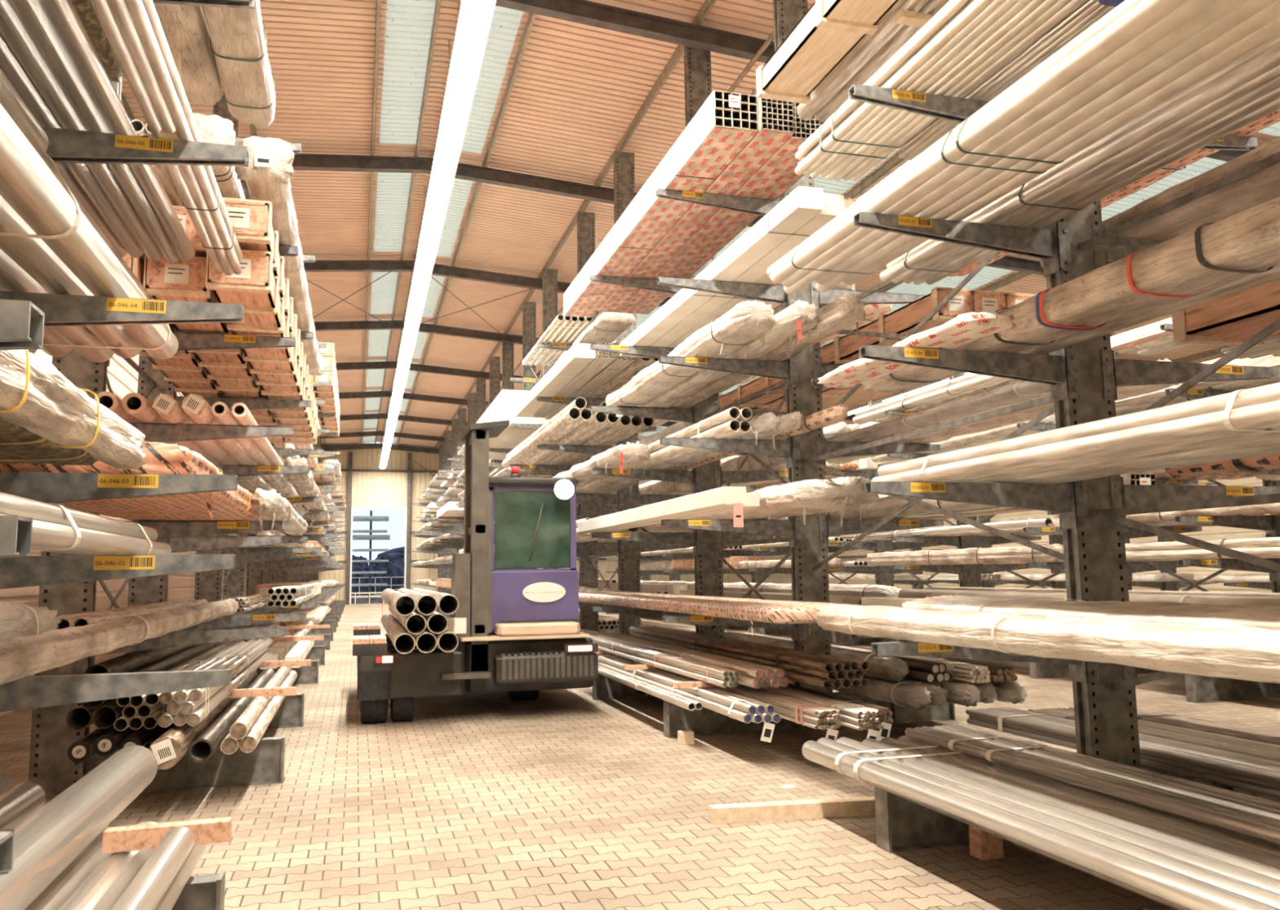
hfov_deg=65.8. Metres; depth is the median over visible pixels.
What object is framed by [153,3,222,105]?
wrapped bundle
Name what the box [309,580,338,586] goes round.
wrapped bundle
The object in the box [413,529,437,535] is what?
wrapped bundle
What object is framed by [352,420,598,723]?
forklift
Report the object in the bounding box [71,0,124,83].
wrapped bundle
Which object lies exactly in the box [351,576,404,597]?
railing
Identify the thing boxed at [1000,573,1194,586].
wrapped bundle
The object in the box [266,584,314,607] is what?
bundle
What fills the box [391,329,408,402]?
strip light
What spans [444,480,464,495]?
bundle
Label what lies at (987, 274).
window
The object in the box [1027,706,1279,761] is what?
bundle
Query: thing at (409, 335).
diffuser
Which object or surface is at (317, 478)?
crate
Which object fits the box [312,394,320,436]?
wrapped bundle
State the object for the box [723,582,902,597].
wrapped bundle
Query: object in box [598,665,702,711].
bundle
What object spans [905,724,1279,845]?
bundle
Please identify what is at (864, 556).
brace
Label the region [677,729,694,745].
bearer
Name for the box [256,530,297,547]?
wrapped bundle
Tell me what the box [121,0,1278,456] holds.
ceiling
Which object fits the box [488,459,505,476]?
bundle
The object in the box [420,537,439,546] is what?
wrapped bundle
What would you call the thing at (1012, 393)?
wrapped bundle
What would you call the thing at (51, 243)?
bundle
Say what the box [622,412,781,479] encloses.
wrapped bundle
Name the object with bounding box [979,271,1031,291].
trim
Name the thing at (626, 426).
bundle
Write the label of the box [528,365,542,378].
brace
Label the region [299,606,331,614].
wrapped bundle
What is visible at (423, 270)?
diffuser
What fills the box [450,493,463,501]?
bundle
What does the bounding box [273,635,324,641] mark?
bearer
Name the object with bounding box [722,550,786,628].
rack
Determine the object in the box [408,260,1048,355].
trim
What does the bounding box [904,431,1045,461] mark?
bundle
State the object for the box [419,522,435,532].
wrapped bundle
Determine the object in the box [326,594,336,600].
wrapped bundle
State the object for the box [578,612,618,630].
bundle
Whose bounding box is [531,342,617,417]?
bundle
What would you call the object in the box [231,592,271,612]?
bundle
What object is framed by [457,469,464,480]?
wrapped bundle
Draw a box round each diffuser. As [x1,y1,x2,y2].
[380,457,386,468]
[382,443,390,457]
[388,402,399,425]
[392,370,406,402]
[398,325,416,371]
[407,253,432,325]
[420,126,461,255]
[848,405,868,414]
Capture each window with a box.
[363,429,376,441]
[364,389,382,410]
[364,412,378,428]
[366,360,386,386]
[368,319,391,356]
[369,271,398,314]
[373,172,412,251]
[379,0,435,144]
[382,430,399,442]
[385,412,404,429]
[388,391,410,411]
[392,360,418,389]
[398,322,431,359]
[421,275,444,318]
[435,177,472,257]
[461,5,523,154]
[636,306,661,328]
[640,420,679,436]
[715,226,751,258]
[719,376,760,394]
[777,148,899,199]
[877,266,1013,319]
[1101,157,1227,221]
[1257,121,1279,136]
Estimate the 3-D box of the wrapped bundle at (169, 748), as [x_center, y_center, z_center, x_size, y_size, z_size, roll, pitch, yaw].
[-4.122,2.431,9.670,0.220,0.220,5.710,1,-7,-16]
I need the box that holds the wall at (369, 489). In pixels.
[318,443,751,602]
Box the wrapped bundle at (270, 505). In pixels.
[251,488,307,538]
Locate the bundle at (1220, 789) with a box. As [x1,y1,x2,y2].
[929,724,1279,806]
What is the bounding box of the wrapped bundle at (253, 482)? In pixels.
[237,463,272,494]
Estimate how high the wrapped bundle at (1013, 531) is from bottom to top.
0.172 m
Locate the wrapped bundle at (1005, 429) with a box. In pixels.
[871,414,1055,462]
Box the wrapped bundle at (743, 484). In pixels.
[690,471,787,494]
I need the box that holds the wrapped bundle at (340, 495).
[330,493,344,502]
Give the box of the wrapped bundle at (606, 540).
[597,538,617,542]
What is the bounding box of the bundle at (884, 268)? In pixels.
[877,264,886,271]
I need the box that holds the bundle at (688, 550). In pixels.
[666,546,746,553]
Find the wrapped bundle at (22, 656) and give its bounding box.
[0,598,239,684]
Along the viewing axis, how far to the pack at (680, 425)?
18.33 m
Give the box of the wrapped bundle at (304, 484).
[284,457,321,506]
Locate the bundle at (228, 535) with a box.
[217,533,259,547]
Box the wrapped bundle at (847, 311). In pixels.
[667,293,866,408]
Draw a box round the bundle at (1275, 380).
[1115,377,1279,416]
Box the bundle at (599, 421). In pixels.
[523,401,622,464]
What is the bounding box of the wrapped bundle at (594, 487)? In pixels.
[575,478,637,493]
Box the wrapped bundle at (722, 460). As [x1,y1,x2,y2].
[689,455,740,470]
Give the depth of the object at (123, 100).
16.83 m
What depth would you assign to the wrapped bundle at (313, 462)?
22.69 m
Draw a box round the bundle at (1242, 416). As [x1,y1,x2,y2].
[871,382,1279,483]
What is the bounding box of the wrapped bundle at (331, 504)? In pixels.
[324,502,335,512]
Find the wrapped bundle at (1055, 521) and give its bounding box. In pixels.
[876,518,1059,540]
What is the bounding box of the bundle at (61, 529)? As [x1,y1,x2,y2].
[0,492,171,555]
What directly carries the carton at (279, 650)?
on the rack at (208, 584)
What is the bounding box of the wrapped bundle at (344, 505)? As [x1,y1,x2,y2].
[335,504,346,511]
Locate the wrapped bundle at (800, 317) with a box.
[640,300,819,408]
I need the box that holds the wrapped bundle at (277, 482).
[257,464,299,506]
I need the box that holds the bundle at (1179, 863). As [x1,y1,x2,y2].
[801,736,1279,909]
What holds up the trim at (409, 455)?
attached to the wall at (369, 489)
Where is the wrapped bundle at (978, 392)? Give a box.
[875,378,1023,422]
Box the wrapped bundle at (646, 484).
[639,480,661,488]
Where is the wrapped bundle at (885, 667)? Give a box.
[724,631,910,682]
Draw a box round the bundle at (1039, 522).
[857,517,1053,541]
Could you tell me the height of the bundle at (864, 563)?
0.124 m
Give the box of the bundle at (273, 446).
[270,443,287,478]
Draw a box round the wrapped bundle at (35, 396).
[0,349,146,470]
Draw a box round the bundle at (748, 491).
[746,488,755,493]
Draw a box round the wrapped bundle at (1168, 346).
[1137,341,1193,355]
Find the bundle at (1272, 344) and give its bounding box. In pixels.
[1219,334,1279,359]
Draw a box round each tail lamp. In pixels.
[373,654,399,664]
[564,643,598,653]
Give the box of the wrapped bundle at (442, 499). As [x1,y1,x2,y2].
[435,493,456,506]
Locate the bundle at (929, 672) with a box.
[729,631,951,683]
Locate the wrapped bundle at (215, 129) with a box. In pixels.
[192,113,245,199]
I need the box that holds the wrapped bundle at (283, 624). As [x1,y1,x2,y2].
[277,610,306,626]
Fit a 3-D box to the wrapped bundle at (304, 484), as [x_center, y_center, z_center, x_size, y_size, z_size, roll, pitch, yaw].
[-5.283,0.536,15.644,0.301,0.355,5.973,1,-7,-16]
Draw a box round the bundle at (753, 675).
[597,632,789,688]
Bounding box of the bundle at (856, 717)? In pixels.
[760,686,884,740]
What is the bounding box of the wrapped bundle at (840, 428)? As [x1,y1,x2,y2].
[822,422,848,434]
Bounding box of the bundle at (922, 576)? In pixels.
[893,573,1004,580]
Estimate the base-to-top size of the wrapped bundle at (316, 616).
0.301 m
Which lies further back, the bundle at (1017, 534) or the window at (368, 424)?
the window at (368, 424)
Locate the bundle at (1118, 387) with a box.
[825,357,1125,460]
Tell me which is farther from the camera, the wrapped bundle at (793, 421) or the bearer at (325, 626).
the bearer at (325, 626)
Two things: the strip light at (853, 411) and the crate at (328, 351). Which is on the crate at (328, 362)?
the crate at (328, 351)
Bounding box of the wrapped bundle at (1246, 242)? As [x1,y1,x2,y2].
[861,196,1279,392]
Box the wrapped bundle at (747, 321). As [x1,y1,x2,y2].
[605,300,775,407]
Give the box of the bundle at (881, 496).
[878,494,889,498]
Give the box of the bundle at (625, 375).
[579,356,658,411]
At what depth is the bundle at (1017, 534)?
19.37 m
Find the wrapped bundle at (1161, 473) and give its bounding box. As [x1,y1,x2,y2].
[1124,468,1182,479]
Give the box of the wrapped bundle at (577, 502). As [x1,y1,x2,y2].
[575,501,590,507]
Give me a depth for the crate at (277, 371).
8.48 m
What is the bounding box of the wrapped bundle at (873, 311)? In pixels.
[736,303,893,385]
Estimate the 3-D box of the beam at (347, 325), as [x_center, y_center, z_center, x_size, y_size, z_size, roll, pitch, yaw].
[-10.482,-4.086,31.433,5.500,0.672,0.180,1,-7,-16]
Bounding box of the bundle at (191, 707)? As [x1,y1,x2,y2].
[158,638,271,728]
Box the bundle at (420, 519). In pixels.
[418,515,431,520]
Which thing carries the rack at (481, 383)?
on the floor
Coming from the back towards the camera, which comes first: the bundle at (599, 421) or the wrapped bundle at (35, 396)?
the bundle at (599, 421)
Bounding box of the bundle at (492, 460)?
[488,458,502,472]
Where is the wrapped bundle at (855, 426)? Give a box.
[841,423,859,434]
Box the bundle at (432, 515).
[426,515,436,520]
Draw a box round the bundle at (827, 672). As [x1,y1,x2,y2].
[629,626,869,689]
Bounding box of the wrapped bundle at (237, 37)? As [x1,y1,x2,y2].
[200,0,275,127]
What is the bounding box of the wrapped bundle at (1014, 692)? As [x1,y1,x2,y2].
[990,680,1027,704]
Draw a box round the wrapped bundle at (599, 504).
[576,502,616,516]
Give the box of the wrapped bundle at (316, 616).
[301,609,326,625]
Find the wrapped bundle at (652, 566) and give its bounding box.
[640,560,672,570]
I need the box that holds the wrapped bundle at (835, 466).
[749,461,839,486]
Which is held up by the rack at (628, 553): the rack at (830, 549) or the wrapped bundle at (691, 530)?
the wrapped bundle at (691, 530)
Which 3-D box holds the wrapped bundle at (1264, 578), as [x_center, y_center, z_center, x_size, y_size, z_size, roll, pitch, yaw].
[13.874,2.571,19.963,1.087,0.366,5.761,1,-7,-16]
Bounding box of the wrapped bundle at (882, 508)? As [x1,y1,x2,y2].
[826,483,1057,519]
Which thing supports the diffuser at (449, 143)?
attached to the strip light at (450, 140)
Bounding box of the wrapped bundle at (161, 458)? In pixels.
[0,440,268,531]
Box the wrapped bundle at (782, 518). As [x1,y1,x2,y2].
[773,516,787,538]
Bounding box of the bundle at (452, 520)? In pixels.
[444,520,463,525]
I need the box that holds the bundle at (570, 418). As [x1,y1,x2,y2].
[502,397,591,468]
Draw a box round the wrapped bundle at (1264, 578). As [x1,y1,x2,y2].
[1195,573,1271,582]
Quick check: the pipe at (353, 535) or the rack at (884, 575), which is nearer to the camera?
the rack at (884, 575)
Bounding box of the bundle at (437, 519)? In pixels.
[430,518,452,525]
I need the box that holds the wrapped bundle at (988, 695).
[949,680,997,703]
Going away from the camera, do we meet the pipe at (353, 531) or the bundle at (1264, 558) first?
the bundle at (1264, 558)
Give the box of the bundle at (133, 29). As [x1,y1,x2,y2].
[89,0,242,275]
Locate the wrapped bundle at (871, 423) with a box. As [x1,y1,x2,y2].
[859,421,879,428]
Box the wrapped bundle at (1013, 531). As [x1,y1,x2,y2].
[888,531,1022,540]
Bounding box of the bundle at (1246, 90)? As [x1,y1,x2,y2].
[880,33,1279,284]
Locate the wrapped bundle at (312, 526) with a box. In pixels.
[302,525,326,534]
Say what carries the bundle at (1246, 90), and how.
on the upright
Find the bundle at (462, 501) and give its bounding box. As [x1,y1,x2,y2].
[457,498,464,507]
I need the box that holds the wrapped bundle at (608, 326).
[549,311,635,368]
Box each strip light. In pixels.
[379,426,388,468]
[381,442,391,457]
[383,424,395,443]
[386,386,400,425]
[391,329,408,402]
[396,272,418,371]
[404,185,435,326]
[417,40,466,255]
[439,0,496,128]
[760,179,881,219]
[848,397,881,415]
[875,159,910,186]
[880,372,968,401]
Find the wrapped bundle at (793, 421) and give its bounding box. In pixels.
[631,410,803,481]
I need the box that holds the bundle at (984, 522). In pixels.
[897,522,988,530]
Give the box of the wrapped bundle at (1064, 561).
[960,560,1064,564]
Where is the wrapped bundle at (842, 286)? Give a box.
[773,281,855,315]
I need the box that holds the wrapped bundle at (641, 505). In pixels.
[599,503,652,516]
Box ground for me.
[351,594,381,604]
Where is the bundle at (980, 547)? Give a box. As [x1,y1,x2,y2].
[893,546,992,551]
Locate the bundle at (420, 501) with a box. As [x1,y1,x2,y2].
[417,497,438,506]
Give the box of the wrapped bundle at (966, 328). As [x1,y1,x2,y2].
[811,311,1016,390]
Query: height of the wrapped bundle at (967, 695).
0.230 m
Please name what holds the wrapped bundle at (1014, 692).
on the rack at (808, 544)
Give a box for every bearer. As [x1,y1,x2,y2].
[101,817,231,853]
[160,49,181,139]
[226,686,296,698]
[258,659,311,667]
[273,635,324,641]
[288,624,329,629]
[594,650,610,654]
[622,664,659,670]
[674,680,795,688]
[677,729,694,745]
[894,9,934,27]
[968,825,1004,860]
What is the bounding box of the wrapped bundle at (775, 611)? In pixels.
[578,591,863,635]
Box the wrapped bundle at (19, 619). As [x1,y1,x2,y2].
[0,601,61,639]
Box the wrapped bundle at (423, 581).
[418,578,435,584]
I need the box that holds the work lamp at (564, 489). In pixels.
[553,479,574,500]
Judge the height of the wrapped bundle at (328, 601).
0.178 m
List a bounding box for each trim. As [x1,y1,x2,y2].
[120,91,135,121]
[248,123,326,446]
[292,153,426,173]
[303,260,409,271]
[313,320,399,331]
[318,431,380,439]
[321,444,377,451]
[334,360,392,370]
[334,531,346,533]
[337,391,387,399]
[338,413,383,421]
[345,452,352,604]
[351,469,407,472]
[360,0,381,444]
[374,0,441,444]
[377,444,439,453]
[380,3,461,444]
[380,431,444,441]
[383,413,746,454]
[386,391,677,426]
[391,361,855,421]
[396,13,536,445]
[399,320,906,391]
[405,453,411,590]
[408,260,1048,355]
[409,558,605,562]
[411,470,438,472]
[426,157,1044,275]
[434,0,716,448]
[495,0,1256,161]
[536,311,599,377]
[844,154,904,199]
[848,391,901,409]
[875,280,904,292]
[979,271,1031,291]
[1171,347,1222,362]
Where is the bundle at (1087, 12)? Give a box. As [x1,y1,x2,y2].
[897,0,1124,160]
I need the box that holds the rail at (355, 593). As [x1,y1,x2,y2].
[351,591,384,604]
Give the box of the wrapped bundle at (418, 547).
[415,544,427,549]
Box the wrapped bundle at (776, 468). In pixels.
[675,462,787,494]
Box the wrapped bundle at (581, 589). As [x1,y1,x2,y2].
[578,586,611,592]
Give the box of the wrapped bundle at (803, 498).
[641,475,879,531]
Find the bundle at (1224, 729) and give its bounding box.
[1137,708,1279,745]
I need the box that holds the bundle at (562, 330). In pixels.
[522,314,592,366]
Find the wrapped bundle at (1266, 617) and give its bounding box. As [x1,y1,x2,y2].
[902,594,1279,631]
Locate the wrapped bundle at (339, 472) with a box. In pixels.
[322,459,342,480]
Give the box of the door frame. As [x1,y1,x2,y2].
[349,507,407,604]
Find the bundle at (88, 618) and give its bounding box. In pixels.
[56,599,207,629]
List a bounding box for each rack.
[0,0,253,909]
[0,299,44,875]
[28,76,301,799]
[125,253,315,728]
[194,94,326,684]
[221,179,331,665]
[244,413,335,650]
[262,432,337,641]
[274,451,340,632]
[284,462,341,626]
[291,475,342,622]
[298,483,344,617]
[303,491,345,614]
[308,444,346,612]
[311,436,346,608]
[315,438,346,606]
[368,511,372,597]
[411,441,444,593]
[415,430,451,594]
[420,418,457,595]
[424,408,466,586]
[431,392,475,612]
[436,378,485,617]
[446,355,500,617]
[456,342,514,536]
[485,268,615,633]
[488,302,576,528]
[510,211,662,632]
[537,151,693,662]
[589,45,795,700]
[605,480,663,613]
[640,555,693,617]
[655,0,955,738]
[662,531,742,622]
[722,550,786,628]
[745,456,859,635]
[823,400,939,645]
[848,84,1279,853]
[875,547,941,589]
[884,373,1041,641]
[941,515,1011,587]
[1008,511,1066,589]
[1016,332,1201,679]
[1131,482,1224,591]
[1160,323,1279,702]
[1223,582,1271,589]
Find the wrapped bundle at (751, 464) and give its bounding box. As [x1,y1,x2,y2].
[639,454,769,494]
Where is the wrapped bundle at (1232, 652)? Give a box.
[816,604,1279,684]
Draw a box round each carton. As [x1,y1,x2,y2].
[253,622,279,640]
[259,635,296,669]
[284,635,314,667]
[293,582,320,595]
[320,487,331,503]
[422,502,441,515]
[429,581,435,585]
[436,502,464,518]
[475,389,529,423]
[484,401,519,422]
[488,413,550,459]
[515,342,595,417]
[577,486,746,533]
[591,493,759,533]
[598,582,687,595]
[619,186,823,357]
[636,193,844,358]
[640,620,695,632]
[666,200,857,347]
[679,589,841,604]
[824,457,877,479]
[840,558,874,566]
[861,596,917,608]
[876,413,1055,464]
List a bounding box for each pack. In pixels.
[441,468,464,486]
[563,90,757,317]
[596,97,793,312]
[617,102,823,314]
[639,421,690,445]
[754,282,781,302]
[902,473,1155,519]
[925,586,1279,597]
[1110,317,1173,351]
[1115,354,1279,407]
[1128,514,1264,527]
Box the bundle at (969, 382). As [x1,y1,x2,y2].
[853,373,1011,423]
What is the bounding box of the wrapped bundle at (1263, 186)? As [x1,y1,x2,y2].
[1040,136,1279,267]
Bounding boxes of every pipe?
[0,745,157,909]
[0,775,13,795]
[0,782,45,831]
[67,725,114,762]
[84,644,195,674]
[93,391,170,444]
[93,725,143,755]
[111,826,195,909]
[119,724,164,750]
[121,392,217,465]
[131,119,183,206]
[142,722,174,749]
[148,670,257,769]
[151,393,238,465]
[181,393,257,465]
[188,668,275,762]
[211,401,271,466]
[220,733,241,754]
[229,666,292,739]
[231,402,284,466]
[239,671,297,752]
[351,548,389,551]
[351,560,388,562]
[351,571,386,573]
[351,583,386,586]
[352,515,388,521]
[352,529,386,533]
[352,534,390,537]
[352,537,390,540]
[1017,264,1279,355]
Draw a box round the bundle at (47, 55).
[0,0,195,262]
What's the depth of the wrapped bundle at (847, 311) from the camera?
10.04 m
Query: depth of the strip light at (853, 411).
37.97 m
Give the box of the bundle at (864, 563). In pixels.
[827,560,867,567]
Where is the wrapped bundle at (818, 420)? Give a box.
[675,404,848,470]
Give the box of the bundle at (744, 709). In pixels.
[598,653,781,742]
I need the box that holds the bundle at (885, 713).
[786,683,893,741]
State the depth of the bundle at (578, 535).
14.49 m
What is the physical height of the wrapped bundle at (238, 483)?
0.304 m
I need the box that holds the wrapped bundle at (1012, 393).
[768,380,1051,464]
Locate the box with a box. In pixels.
[1276,711,1279,720]
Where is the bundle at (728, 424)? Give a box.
[596,407,752,483]
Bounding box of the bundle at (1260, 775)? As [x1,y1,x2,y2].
[965,706,1279,798]
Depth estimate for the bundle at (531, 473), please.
23.58 m
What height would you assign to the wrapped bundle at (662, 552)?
0.186 m
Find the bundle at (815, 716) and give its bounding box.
[634,660,842,741]
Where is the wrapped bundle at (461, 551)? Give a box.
[458,544,494,554]
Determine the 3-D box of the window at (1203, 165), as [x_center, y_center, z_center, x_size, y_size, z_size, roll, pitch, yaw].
[9.492,-5.213,20.346,2.000,0.235,5.580,1,-7,-16]
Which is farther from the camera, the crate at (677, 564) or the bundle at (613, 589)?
the crate at (677, 564)
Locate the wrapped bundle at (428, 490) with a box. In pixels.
[422,484,447,498]
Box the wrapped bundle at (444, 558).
[434,555,449,562]
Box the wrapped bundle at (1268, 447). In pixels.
[982,438,1279,484]
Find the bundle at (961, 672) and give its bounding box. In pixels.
[739,632,990,683]
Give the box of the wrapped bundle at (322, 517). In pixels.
[308,499,329,521]
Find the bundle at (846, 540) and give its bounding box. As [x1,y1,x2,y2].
[768,538,854,547]
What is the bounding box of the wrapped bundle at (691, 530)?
[662,529,726,532]
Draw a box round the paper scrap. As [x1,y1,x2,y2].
[778,785,796,788]
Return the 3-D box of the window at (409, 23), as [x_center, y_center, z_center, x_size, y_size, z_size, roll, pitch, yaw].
[-3.955,-6.432,16.634,0.700,0.138,5.580,1,-7,-16]
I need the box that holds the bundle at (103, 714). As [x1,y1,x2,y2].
[66,643,213,730]
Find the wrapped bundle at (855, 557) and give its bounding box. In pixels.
[840,557,866,559]
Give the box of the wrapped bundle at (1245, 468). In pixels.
[1164,453,1279,480]
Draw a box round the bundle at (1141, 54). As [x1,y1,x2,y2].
[766,0,1279,294]
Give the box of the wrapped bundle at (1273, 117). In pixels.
[950,108,1279,276]
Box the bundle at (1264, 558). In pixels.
[1131,558,1266,561]
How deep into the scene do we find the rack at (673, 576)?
37.61 m
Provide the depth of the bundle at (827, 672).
10.01 m
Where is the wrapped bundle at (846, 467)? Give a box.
[760,462,858,486]
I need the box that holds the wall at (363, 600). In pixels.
[351,597,386,604]
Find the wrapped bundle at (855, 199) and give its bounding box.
[844,197,857,200]
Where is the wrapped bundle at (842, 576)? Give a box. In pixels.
[828,573,875,579]
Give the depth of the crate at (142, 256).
7.45 m
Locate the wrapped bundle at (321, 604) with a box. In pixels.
[320,603,330,607]
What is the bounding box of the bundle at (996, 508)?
[873,506,1013,519]
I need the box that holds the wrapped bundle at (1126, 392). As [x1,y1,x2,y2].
[826,358,1178,463]
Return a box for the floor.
[0,603,1279,909]
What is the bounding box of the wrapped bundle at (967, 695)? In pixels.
[905,678,981,706]
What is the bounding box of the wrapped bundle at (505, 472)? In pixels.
[493,466,529,477]
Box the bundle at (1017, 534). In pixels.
[900,532,1050,542]
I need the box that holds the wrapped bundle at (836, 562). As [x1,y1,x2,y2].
[737,557,841,568]
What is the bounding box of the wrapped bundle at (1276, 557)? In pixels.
[1127,557,1279,561]
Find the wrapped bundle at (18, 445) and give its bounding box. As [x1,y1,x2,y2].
[0,417,98,466]
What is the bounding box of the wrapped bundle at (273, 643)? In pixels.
[261,635,279,649]
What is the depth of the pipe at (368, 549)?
69.18 m
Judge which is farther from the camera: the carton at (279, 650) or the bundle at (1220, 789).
the carton at (279, 650)
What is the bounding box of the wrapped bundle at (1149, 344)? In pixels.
[1115,334,1173,355]
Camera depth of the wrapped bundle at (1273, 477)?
6.59 m
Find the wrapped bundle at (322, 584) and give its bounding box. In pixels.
[320,582,326,588]
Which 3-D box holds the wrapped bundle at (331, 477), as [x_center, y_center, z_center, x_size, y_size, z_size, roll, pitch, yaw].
[-9.678,0.707,30.808,0.420,0.299,5.644,1,-7,-16]
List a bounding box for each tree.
[351,555,382,595]
[371,546,404,594]
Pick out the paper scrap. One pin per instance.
(785, 786)
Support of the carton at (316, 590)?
on the rack at (255, 575)
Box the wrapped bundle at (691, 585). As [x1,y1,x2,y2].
[640,580,694,590]
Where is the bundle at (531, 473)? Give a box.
[520,469,553,477]
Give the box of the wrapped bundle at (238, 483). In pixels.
[237,481,253,494]
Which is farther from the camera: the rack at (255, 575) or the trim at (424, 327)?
the trim at (424, 327)
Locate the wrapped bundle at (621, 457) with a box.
[552,440,651,488]
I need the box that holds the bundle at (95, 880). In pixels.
[24,820,207,909]
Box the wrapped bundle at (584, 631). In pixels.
[579,628,598,636]
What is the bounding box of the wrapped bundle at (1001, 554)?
[866,543,1063,565]
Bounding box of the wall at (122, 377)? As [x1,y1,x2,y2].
[0,349,246,716]
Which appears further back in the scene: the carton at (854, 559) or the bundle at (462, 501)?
the bundle at (462, 501)
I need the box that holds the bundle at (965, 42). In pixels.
[795,0,1084,181]
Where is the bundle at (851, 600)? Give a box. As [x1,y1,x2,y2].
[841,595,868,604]
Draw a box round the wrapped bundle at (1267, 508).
[1125,502,1279,521]
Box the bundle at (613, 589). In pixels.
[611,588,668,594]
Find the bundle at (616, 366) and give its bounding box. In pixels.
[545,344,635,419]
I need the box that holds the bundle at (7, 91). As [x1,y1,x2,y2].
[0,68,48,151]
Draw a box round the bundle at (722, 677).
[590,635,739,687]
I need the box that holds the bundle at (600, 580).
[598,578,617,582]
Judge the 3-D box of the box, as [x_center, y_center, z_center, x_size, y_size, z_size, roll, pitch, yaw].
[7.080,2.843,10.767,0.220,0.090,0.140,1,-7,-16]
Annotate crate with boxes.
[121,253,231,412]
[140,252,144,262]
[143,253,286,444]
[173,205,206,257]
[205,249,317,444]
[222,197,317,425]
[256,582,300,594]
[280,620,302,637]
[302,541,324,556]
[308,371,339,436]
[312,463,324,488]
[316,342,340,410]
[322,356,339,426]
[435,578,451,587]
[672,555,766,569]
[719,287,1035,412]
[755,0,898,103]
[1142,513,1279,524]
[1171,278,1279,347]
[1272,352,1279,356]
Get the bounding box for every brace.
[97,357,155,609]
[222,568,231,599]
[306,271,391,325]
[419,275,530,338]
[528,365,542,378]
[588,311,617,612]
[705,86,791,630]
[807,251,1064,572]
[828,479,873,584]
[890,519,955,589]
[980,514,1065,588]
[1078,151,1279,691]
[1143,476,1226,591]
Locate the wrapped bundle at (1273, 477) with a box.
[1255,474,1279,480]
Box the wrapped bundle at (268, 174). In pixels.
[234,136,324,375]
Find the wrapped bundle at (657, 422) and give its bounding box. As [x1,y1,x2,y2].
[638,418,670,436]
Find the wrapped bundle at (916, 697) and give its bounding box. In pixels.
[832,675,931,710]
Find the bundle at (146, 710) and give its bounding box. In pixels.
[113,640,245,731]
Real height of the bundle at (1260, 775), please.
0.123 m
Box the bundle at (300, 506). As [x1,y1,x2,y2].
[291,502,315,521]
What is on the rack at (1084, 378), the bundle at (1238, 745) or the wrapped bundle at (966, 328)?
the wrapped bundle at (966, 328)
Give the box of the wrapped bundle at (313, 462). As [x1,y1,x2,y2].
[273,438,317,467]
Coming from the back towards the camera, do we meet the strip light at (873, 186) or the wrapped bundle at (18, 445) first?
the strip light at (873, 186)
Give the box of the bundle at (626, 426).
[545,414,653,465]
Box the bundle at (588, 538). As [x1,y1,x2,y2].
[576,506,649,542]
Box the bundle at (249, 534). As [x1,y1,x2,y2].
[236,532,279,547]
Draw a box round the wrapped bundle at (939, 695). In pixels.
[864,675,948,706]
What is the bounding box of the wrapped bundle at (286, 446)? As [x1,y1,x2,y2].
[282,443,300,459]
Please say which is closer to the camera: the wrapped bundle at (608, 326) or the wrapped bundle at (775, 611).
the wrapped bundle at (775, 611)
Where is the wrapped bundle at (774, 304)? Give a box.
[762,301,779,308]
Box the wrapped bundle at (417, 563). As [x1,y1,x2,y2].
[412,560,426,565]
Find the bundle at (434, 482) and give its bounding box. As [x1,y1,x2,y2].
[427,473,449,486]
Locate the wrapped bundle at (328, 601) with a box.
[315,599,333,604]
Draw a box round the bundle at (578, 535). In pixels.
[576,517,595,537]
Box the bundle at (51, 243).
[0,92,178,363]
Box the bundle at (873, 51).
[796,0,950,122]
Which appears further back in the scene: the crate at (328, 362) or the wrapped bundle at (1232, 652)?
the crate at (328, 362)
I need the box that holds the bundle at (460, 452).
[457,444,464,456]
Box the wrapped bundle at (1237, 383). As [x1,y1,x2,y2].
[1115,370,1279,413]
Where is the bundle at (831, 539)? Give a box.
[742,535,844,548]
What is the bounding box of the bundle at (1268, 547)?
[1124,537,1279,560]
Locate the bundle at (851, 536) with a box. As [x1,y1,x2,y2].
[781,534,874,547]
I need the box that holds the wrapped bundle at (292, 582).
[292,582,321,586]
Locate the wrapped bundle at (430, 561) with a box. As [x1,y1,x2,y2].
[421,559,435,564]
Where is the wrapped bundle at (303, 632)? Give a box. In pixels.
[293,620,313,642]
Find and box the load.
[381,588,458,653]
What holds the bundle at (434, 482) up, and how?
on the rack at (471, 397)
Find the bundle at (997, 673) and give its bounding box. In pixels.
[769,635,1017,682]
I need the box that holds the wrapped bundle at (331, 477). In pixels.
[319,463,337,488]
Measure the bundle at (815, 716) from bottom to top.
0.321 m
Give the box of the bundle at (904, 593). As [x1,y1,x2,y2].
[898,588,1279,606]
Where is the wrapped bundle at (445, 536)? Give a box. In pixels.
[431,533,463,542]
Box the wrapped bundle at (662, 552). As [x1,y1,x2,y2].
[615,550,666,556]
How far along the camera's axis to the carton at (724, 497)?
9.47 m
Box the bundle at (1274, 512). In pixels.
[1139,511,1279,522]
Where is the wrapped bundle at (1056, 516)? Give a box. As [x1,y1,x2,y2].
[998,514,1059,521]

